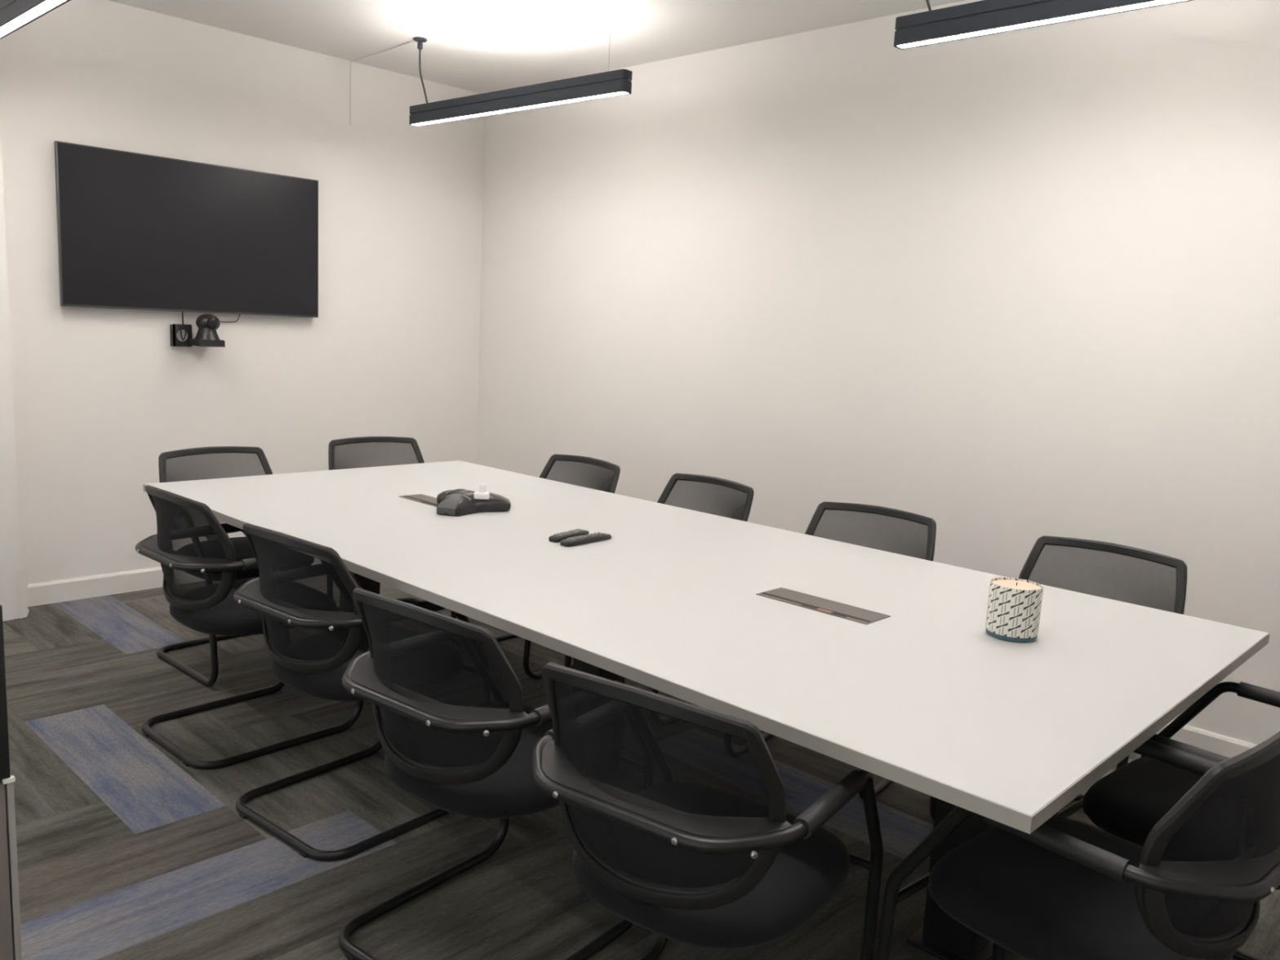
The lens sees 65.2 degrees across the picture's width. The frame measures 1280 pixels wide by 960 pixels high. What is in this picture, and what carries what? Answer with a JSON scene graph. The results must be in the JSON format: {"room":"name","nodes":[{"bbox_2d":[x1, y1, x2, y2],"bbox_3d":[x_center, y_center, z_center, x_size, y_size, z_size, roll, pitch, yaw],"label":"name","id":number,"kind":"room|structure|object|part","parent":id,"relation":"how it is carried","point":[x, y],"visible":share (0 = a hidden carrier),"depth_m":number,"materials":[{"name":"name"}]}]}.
{"room":"conference room","nodes":[
{"label":"conference room","id":0,"kind":"room"},
{"bbox_2d":[0,0,484,584],"bbox_3d":[-2.713,-0.803,4.622,0.120,2.776,5.042,11,12,43],"label":"wall","id":1,"kind":"structure","parent":0,"point":[392,347],"depth_m":5.09,"materials":[{"name":"paint"}]},
{"bbox_2d":[26,566,163,607],"bbox_3d":[-1.985,0.444,5.551,0.016,0.104,2.616,11,12,43],"label":"baseboard","id":2,"kind":"structure","parent":1,"relation":"attached to","point":[86,587],"depth_m":4.85,"materials":[{"name":"paint"}]},
{"bbox_2d":[53,141,318,317],"bbox_3d":[-2.191,-1.198,4.960,0.062,0.725,1.262,11,12,43],"label":"television","id":3,"kind":"object","parent":1,"relation":"attached to","point":[135,230],"visible":1,"depth_m":4.87,"materials":[{"name":"black metal"}]},
{"bbox_2d":[219,314,240,322],"bbox_3d":[-2.120,-0.841,5.128,0.018,0.065,0.158,10,11,39],"label":"cable","id":4,"kind":"object","parent":3,"relation":"attached to","point":[239,314],"visible":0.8,"depth_m":5.16,"materials":[{"name":"black plastic"}]},
{"bbox_2d":[169,314,225,346],"bbox_3d":[-2.197,-0.744,4.971,0.165,0.167,0.207,11,12,43],"label":"video camera","id":5,"kind":"object","parent":1,"relation":"attached to","point":[206,335],"visible":1,"depth_m":4.95,"materials":[{"name":"black plastic"}]},
{"bbox_2d":[108,0,965,93],"bbox_3d":[-0.277,-1.772,2.171,6.687,0.120,5.042,11,12,43],"label":"ceiling","id":6,"kind":"structure","parent":0,"point":[481,46],"depth_m":4.67,"materials":[{"name":"paint"}]},
{"bbox_2d":[0,0,71,39],"bbox_3d":[-1.936,-1.754,3.248,1.463,0.406,0.068,11,12,43],"label":"pendant lamp","id":7,"kind":"object","parent":6,"relation":"hanging from","point":[15,15],"visible":1,"depth_m":3.42,"materials":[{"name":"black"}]},
{"bbox_2d":[350,41,409,102],"bbox_3d":[-1.368,-2.067,5.243,0.010,0.336,0.617,-5,12,-43],"label":"cable","id":8,"kind":"object","parent":6,"relation":"hanging from","point":[409,42],"visible":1,"depth_m":5.39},
{"bbox_2d":[408,6,632,126],"bbox_3d":[-0.585,-1.882,4.522,1.464,0.406,0.068,10,11,40],"label":"pendant lamp","id":9,"kind":"object","parent":6,"relation":"hanging from","point":[618,82],"visible":1,"depth_m":4.45,"materials":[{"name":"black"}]},
{"bbox_3d":[-1.065,-1.995,4.939,0.075,0.296,0.013,9,11,37],"label":"power cord","id":10,"kind":"part","parent":9,"relation":"part of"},
{"bbox_2d":[412,92,628,125],"bbox_3d":[-0.595,-1.686,4.552,1.432,0.008,0.038,10,11,40],"label":"diffuser","id":11,"kind":"object","parent":9,"relation":"attached to","point":[564,98],"depth_m":4.52,"materials":[{"name":"white"}]},
{"bbox_2d":[893,0,1193,48],"bbox_3d":[1.372,-1.510,2.742,1.463,0.406,0.068,11,12,43],"label":"pendant lamp","id":12,"kind":"object","parent":6,"relation":"hanging from","point":[984,17],"visible":1,"depth_m":3.01,"materials":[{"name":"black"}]},
{"bbox_3d":[0.911,-1.626,3.180,0.075,0.296,0.013,10,11,39],"label":"power cord","id":13,"kind":"part","parent":12,"relation":"part of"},
{"bbox_2d":[2,582,1279,959],"bbox_3d":[-0.417,1.028,2.601,6.447,0.001,4.802,11,12,43],"label":"floor","id":14,"kind":"structure","parent":0,"point":[126,850],"depth_m":2.78,"materials":[{"name":"carpet"}]},
{"bbox_2d":[0,118,21,621],"bbox_3d":[-3.435,-0.667,3.497,0.407,2.776,2.168,11,12,43],"label":"wall pier","id":15,"kind":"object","parent":14,"relation":"on","point":[10,550],"visible":1,"depth_m":4.36,"materials":[{"name":"paint"}]},
{"bbox_2d":[18,568,29,618],"bbox_3d":[-2.761,0.507,4.482,0.045,0.226,0.036,11,12,43],"label":"trim","id":16,"kind":"structure","parent":15,"relation":"attached to","point":[24,597],"depth_m":4.47,"materials":[{"name":"paint"}]},
{"bbox_2d":[0,604,22,959],"bbox_3d":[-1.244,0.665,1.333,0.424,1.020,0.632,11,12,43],"label":"door","id":17,"kind":"structure","parent":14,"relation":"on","point":[11,948],"depth_m":1.38,"materials":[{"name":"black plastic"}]},
{"bbox_3d":[-1.026,0.798,1.296,0.020,0.750,0.380,11,12,43],"label":"door","id":18,"kind":"part","parent":17,"relation":"part of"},
{"bbox_3d":[-1.036,0.762,1.575,0.422,0.775,0.009,11,12,43],"label":"edge trim","id":19,"kind":"part","parent":17,"relation":"part of","materials":[{"name":"silver metal"}]},
{"bbox_2d":[156,446,272,686],"bbox_3d":[-1.625,0.315,4.058,0.600,0.847,0.558,11,12,41],"label":"chair","id":20,"kind":"object","parent":14,"relation":"on","point":[207,462],"visible":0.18,"depth_m":4.14,"materials":[{"name":"grey plastic"}]},
{"bbox_3d":[-1.628,0.407,4.071,0.598,0.660,0.549,11,12,41],"label":"frame","id":21,"kind":"part","parent":20,"relation":"part of","materials":[{"name":"black metal"}]},
{"bbox_3d":[-1.762,0.052,4.156,0.116,0.372,0.480,11,12,41],"label":"frame","id":22,"kind":"part","parent":20,"relation":"part of","materials":[{"name":"grey plastic"}]},
{"bbox_3d":[-1.611,0.309,4.045,0.470,0.076,0.480,11,12,41],"label":"seat","id":23,"kind":"part","parent":20,"relation":"part of","materials":[{"name":"black fabric"}]},
{"bbox_2d":[134,484,363,768],"bbox_3d":[-1.331,0.434,3.380,0.558,0.847,0.600,10,12,41],"label":"chair","id":24,"kind":"object","parent":14,"relation":"on","point":[195,553],"visible":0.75,"depth_m":3.14,"materials":[{"name":"black metal"}]},
{"bbox_3d":[-1.455,0.215,3.194,0.480,0.372,0.116,10,12,41],"label":"frame","id":25,"kind":"part","parent":24,"relation":"part of","materials":[{"name":"grey plastic"}]},
{"bbox_3d":[-1.319,0.424,3.392,0.480,0.076,0.470,10,12,41],"label":"seat","id":26,"kind":"part","parent":24,"relation":"part of","materials":[{"name":"black fabric"}]},
{"bbox_3d":[-1.533,0.179,3.497,0.034,0.035,0.230,10,12,41],"label":"armrest","id":27,"kind":"part","parent":24,"relation":"part of","materials":[{"name":"black plastic"}]},
{"bbox_3d":[-1.144,0.251,3.154,0.034,0.035,0.230,10,12,41],"label":"armrest","id":28,"kind":"part","parent":24,"relation":"part of","materials":[{"name":"black plastic"}]},
{"bbox_2d":[233,522,469,860],"bbox_3d":[-0.814,0.534,2.895,0.558,0.847,0.600,10,11,38],"label":"chair","id":29,"kind":"object","parent":14,"relation":"on","point":[313,628],"visible":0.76,"depth_m":2.65,"materials":[{"name":"black fabric"}]},
{"bbox_3d":[-0.929,0.317,2.702,0.480,0.372,0.116,10,11,38],"label":"frame","id":30,"kind":"part","parent":29,"relation":"part of","materials":[{"name":"grey plastic"}]},
{"bbox_3d":[-0.803,0.524,2.907,0.480,0.076,0.470,10,11,38],"label":"seat","id":31,"kind":"part","parent":29,"relation":"part of","materials":[{"name":"black fabric"}]},
{"bbox_3d":[-0.617,0.351,2.679,0.034,0.035,0.230,10,11,38],"label":"armrest","id":32,"kind":"part","parent":29,"relation":"part of","materials":[{"name":"black plastic"}]},
{"bbox_2d":[328,435,467,617],"bbox_3d":[-1.153,0.247,4.652,0.558,0.847,0.600,-4,11,-37],"label":"chair","id":33,"kind":"object","parent":14,"relation":"on","point":[371,451],"visible":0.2,"depth_m":4.81,"materials":[{"name":"grey plastic"}]},
{"bbox_3d":[-1.263,-0.018,4.774,0.480,0.372,0.116,-4,11,-37],"label":"frame","id":34,"kind":"part","parent":33,"relation":"part of","materials":[{"name":"grey plastic"}]},
{"bbox_3d":[-1.157,0.340,4.665,0.549,0.660,0.598,-4,11,-37],"label":"frame","id":35,"kind":"part","parent":33,"relation":"part of","materials":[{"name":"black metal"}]},
{"bbox_2d":[338,587,633,959],"bbox_3d":[-0.339,0.649,2.303,0.558,0.847,0.600,9,11,37],"label":"chair","id":36,"kind":"object","parent":14,"relation":"on","point":[457,734],"visible":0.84,"depth_m":2.06,"materials":[{"name":"black fabric"}]},
{"bbox_3d":[-0.451,0.432,2.108,0.480,0.372,0.116,9,11,37],"label":"frame","id":37,"kind":"part","parent":36,"relation":"part of","materials":[{"name":"grey plastic"}]},
{"bbox_3d":[-0.328,0.639,2.316,0.480,0.076,0.470,9,11,37],"label":"seat","id":38,"kind":"part","parent":36,"relation":"part of","materials":[{"name":"black fabric"}]},
{"bbox_3d":[-0.138,0.465,2.091,0.034,0.035,0.230,9,11,37],"label":"armrest","id":39,"kind":"part","parent":36,"relation":"part of","materials":[{"name":"black plastic"}]},
{"bbox_2d":[450,453,620,679],"bbox_3d":[-0.418,0.337,4.308,0.558,0.847,0.600,11,12,42],"label":"chair","id":40,"kind":"object","parent":14,"relation":"on","point":[577,470],"visible":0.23,"depth_m":4.45,"materials":[{"name":"grey plastic"}]},
{"bbox_3d":[-0.423,0.429,4.321,0.549,0.660,0.598,11,12,42],"label":"frame","id":41,"kind":"part","parent":40,"relation":"part of","materials":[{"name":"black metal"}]},
{"bbox_3d":[-0.268,0.086,4.419,0.480,0.372,0.116,11,12,42],"label":"frame","id":42,"kind":"part","parent":40,"relation":"part of","materials":[{"name":"grey plastic"}]},
{"bbox_2d":[564,473,754,706],"bbox_3d":[0.105,0.425,3.904,0.600,0.847,0.558,-6,12,-44],"label":"chair","id":43,"kind":"object","parent":14,"relation":"on","point":[718,496],"visible":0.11,"depth_m":4.05,"materials":[{"name":"grey plastic"}]},
{"bbox_3d":[0.099,0.517,3.917,0.598,0.660,0.549,-6,12,-44],"label":"frame","id":44,"kind":"part","parent":43,"relation":"part of","materials":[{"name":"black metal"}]},
{"bbox_3d":[0.262,0.176,4.008,0.116,0.372,0.480,-6,12,-44],"label":"frame","id":45,"kind":"part","parent":43,"relation":"part of","materials":[{"name":"grey plastic"}]},
{"bbox_2d":[142,460,1269,959],"bbox_3d":[-0.169,0.567,3.244,3.452,0.740,1.473,11,12,43],"label":"conference table","id":46,"kind":"object","parent":14,"relation":"on","point":[920,697],"visible":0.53,"depth_m":2.40,"materials":[{"name":"white laminate"}]},
{"bbox_2d":[398,493,438,506],"bbox_3d":[-0.773,0.082,3.758,0.327,0.002,0.102,11,12,43],"label":"outlet panel","id":47,"kind":"object","parent":46,"relation":"on","point":[420,498],"visible":0.52,"depth_m":3.80,"materials":[{"name":"silver metal"}]},
{"bbox_3d":[-0.764,0.081,3.768,0.319,0.002,0.068,11,12,43],"label":"lid","id":48,"kind":"part","parent":47,"relation":"part of","materials":[{"name":"silver metal"}]},
{"bbox_2d":[436,488,511,516],"bbox_3d":[-0.645,0.070,3.666,0.305,0.066,0.265,-5,12,-41],"label":"phone","id":49,"kind":"object","parent":46,"relation":"on","point":[457,502],"visible":0.9,"depth_m":3.59,"materials":[{"name":"black plastic"}]},
{"bbox_2d":[438,488,467,494],"bbox_3d":[-0.704,0.055,3.727,0.098,0.060,0.102,11,12,43],"label":"speaker grille","id":50,"kind":"object","parent":49,"relation":"attached to","point":[451,491],"depth_m":3.69,"materials":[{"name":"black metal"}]},
{"bbox_2d":[436,493,471,515],"bbox_3d":[-0.668,0.084,3.550,0.116,0.060,0.116,11,12,43],"label":"speaker grille","id":51,"kind":"object","parent":49,"relation":"attached to","point":[455,504],"depth_m":3.53,"materials":[{"name":"black metal"}]},
{"bbox_2d":[473,483,489,499],"bbox_3d":[-0.572,0.041,3.615,0.056,0.052,0.044,2,9,-7],"label":"adapter","id":52,"kind":"object","parent":49,"relation":"on","point":[481,495],"visible":1,"depth_m":3.60,"materials":[{"name":"plastic"}]},
{"bbox_3d":[-0.572,0.031,3.622,0.020,0.034,0.018,2,9,-6],"label":"plug stem","id":53,"kind":"part","parent":52,"relation":"part of","materials":[{"name":"white plastic"}]},
{"bbox_2d":[484,491,511,509],"bbox_3d":[-0.528,0.072,3.671,0.122,0.060,0.122,11,12,43],"label":"speaker grille","id":54,"kind":"object","parent":49,"relation":"attached to","point":[495,501],"depth_m":3.63,"materials":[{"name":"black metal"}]},
{"bbox_2d":[548,528,589,542],"bbox_3d":[-0.229,0.179,3.246,0.044,0.020,0.175,9,10,33],"label":"remote control","id":55,"kind":"object","parent":46,"relation":"on","point":[556,538],"visible":0.98,"depth_m":3.21,"materials":[{"name":"black plastic"}]},
{"bbox_2d":[560,532,611,546],"bbox_3d":[-0.172,0.188,3.201,0.046,0.020,0.205,10,11,40],"label":"remote control","id":56,"kind":"object","parent":46,"relation":"on","point":[580,540],"visible":1,"depth_m":3.17,"materials":[{"name":"black plastic"}]},
{"bbox_2d":[755,587,890,624],"bbox_3d":[0.470,0.323,2.591,0.337,0.003,0.114,11,12,43],"label":"cable grommet","id":57,"kind":"object","parent":46,"relation":"on","point":[831,607],"visible":1,"depth_m":2.58,"materials":[{"name":"silver metal"}]},
{"bbox_2d":[816,608,833,613],"bbox_3d":[0.468,0.332,2.534,0.044,0.002,0.016,11,12,43],"label":"switch","id":58,"kind":"object","parent":57,"relation":"attached to","point":[826,611],"depth_m":2.53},
{"bbox_3d":[0.760,1.111,2.405,0.170,0.012,0.170,11,12,43],"label":"foot plate","id":59,"kind":"part","parent":46,"relation":"part of","materials":[{"name":"black metal"}]},
{"bbox_2d":[985,577,1043,642],"bbox_3d":[0.896,0.309,2.397,0.120,0.131,0.120,11,12,43],"label":"candle jar","id":60,"kind":"object","parent":46,"relation":"on","point":[1014,607],"visible":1,"depth_m":2.35,"materials":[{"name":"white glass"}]},
{"bbox_3d":[0.893,0.368,2.406,0.119,0.013,0.119,11,12,43],"label":"glass","id":61,"kind":"part","parent":60,"relation":"part of","materials":[{"name":"glass"}]},
{"bbox_2d":[530,662,883,959],"bbox_3d":[0.114,0.733,1.902,0.558,0.847,0.600,9,11,34],"label":"chair","id":62,"kind":"object","parent":14,"relation":"on","point":[677,824],"visible":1,"depth_m":1.66,"materials":[{"name":"black fabric"}]},
{"bbox_3d":[-0.105,0.482,1.992,0.034,0.035,0.230,9,11,34],"label":"armrest","id":63,"kind":"part","parent":62,"relation":"part of","materials":[{"name":"black plastic"}]},
{"bbox_3d":[0.011,0.518,1.701,0.480,0.372,0.116,9,11,34],"label":"frame","id":64,"kind":"part","parent":62,"relation":"part of","materials":[{"name":"grey plastic"}]},
{"bbox_3d":[0.125,0.723,1.915,0.480,0.076,0.470,9,11,34],"label":"seat","id":65,"kind":"part","parent":62,"relation":"part of","materials":[{"name":"black fabric"}]},
{"bbox_3d":[0.325,0.548,1.699,0.034,0.035,0.230,9,11,34],"label":"armrest","id":66,"kind":"part","parent":62,"relation":"part of","materials":[{"name":"black plastic"}]},
{"bbox_2d":[762,502,936,800],"bbox_3d":[0.672,0.534,3.379,0.558,0.847,0.600,9,11,35],"label":"chair","id":67,"kind":"object","parent":14,"relation":"on","point":[894,531],"visible":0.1,"depth_m":3.53,"materials":[{"name":"grey plastic"}]},
{"bbox_3d":[0.667,0.626,3.392,0.549,0.660,0.598,9,11,35],"label":"frame","id":68,"kind":"part","parent":67,"relation":"part of","materials":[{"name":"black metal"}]},
{"bbox_3d":[0.802,0.281,3.506,0.480,0.372,0.116,9,11,35],"label":"frame","id":69,"kind":"part","parent":67,"relation":"part of","materials":[{"name":"grey plastic"}]},
{"bbox_2d":[929,535,1186,821],"bbox_3d":[1.252,0.631,2.938,0.558,0.847,0.600,11,12,42],"label":"chair","id":70,"kind":"object","parent":14,"relation":"on","point":[1110,571],"visible":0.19,"depth_m":3.07,"materials":[{"name":"black fabric"}]},
{"bbox_3d":[1.247,0.723,2.951,0.549,0.660,0.598,11,12,42],"label":"frame","id":71,"kind":"part","parent":70,"relation":"part of","materials":[{"name":"black metal"}]},
{"bbox_3d":[1.402,0.381,3.049,0.480,0.372,0.116,11,12,42],"label":"frame","id":72,"kind":"part","parent":70,"relation":"part of","materials":[{"name":"grey plastic"}]},
{"bbox_2d":[875,730,1279,959],"bbox_3d":[0.834,0.779,1.834,0.558,0.847,0.600,-5,12,-41],"label":"chair","id":73,"kind":"object","parent":14,"relation":"on","point":[1065,889],"visible":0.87,"depth_m":1.64,"materials":[{"name":"grey plastic"}]},
{"bbox_3d":[0.666,0.579,1.609,0.034,0.035,0.230,-5,12,-41],"label":"armrest","id":74,"kind":"part","parent":73,"relation":"part of","materials":[{"name":"black plastic"}]},
{"bbox_3d":[0.829,0.872,1.849,0.549,0.660,0.598,-5,12,-41],"label":"frame","id":75,"kind":"part","parent":73,"relation":"part of","materials":[{"name":"black metal"}]},
{"bbox_3d":[0.823,0.769,1.846,0.480,0.076,0.470,-5,12,-41],"label":"seat","id":76,"kind":"part","parent":73,"relation":"part of","materials":[{"name":"black fabric"}]},
{"bbox_3d":[1.060,0.546,1.952,0.034,0.035,0.230,-5,12,-41],"label":"armrest","id":77,"kind":"part","parent":73,"relation":"part of","materials":[{"name":"black plastic"}]},
{"bbox_3d":[0.979,0.575,1.649,0.480,0.372,0.116,-5,12,-41],"label":"frame","id":78,"kind":"part","parent":73,"relation":"part of","materials":[{"name":"grey plastic"}]},
{"bbox_2d":[1053,681,1279,959],"bbox_3d":[1.279,0.749,2.182,0.558,0.847,0.600,-5,12,-41],"label":"chair","id":79,"kind":"object","parent":14,"relation":"on","point":[1126,803],"visible":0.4,"depth_m":2.23,"materials":[{"name":"black fabric"}]},
{"bbox_3d":[1.268,0.738,2.194,0.480,0.076,0.470,-5,12,-41],"label":"seat","id":80,"kind":"part","parent":79,"relation":"part of","materials":[{"name":"black fabric"}]},
{"bbox_3d":[1.111,0.548,1.956,0.034,0.035,0.230,-5,12,-41],"label":"armrest","id":81,"kind":"part","parent":79,"relation":"part of","materials":[{"name":"black plastic"}]},
{"bbox_3d":[1.505,0.515,2.300,0.034,0.035,0.230,-5,12,-41],"label":"armrest","id":82,"kind":"part","parent":79,"relation":"part of","materials":[{"name":"black plastic"}]},
{"bbox_2d":[476,0,1279,745],"bbox_3d":[1.398,-0.520,4.117,6.567,2.776,0.120,11,12,43],"label":"wall","id":83,"kind":"structure","parent":0,"point":[1006,291],"depth_m":4.16,"materials":[{"name":"paint"}]},
{"bbox_2d":[1155,720,1257,758],"bbox_3d":[1.241,0.796,4.311,6.447,0.104,0.016,11,12,43],"label":"baseboard","id":84,"kind":"structure","parent":83,"relation":"attached to","point":[1226,746],"depth_m":3.56,"materials":[{"name":"paint"}]}
]}

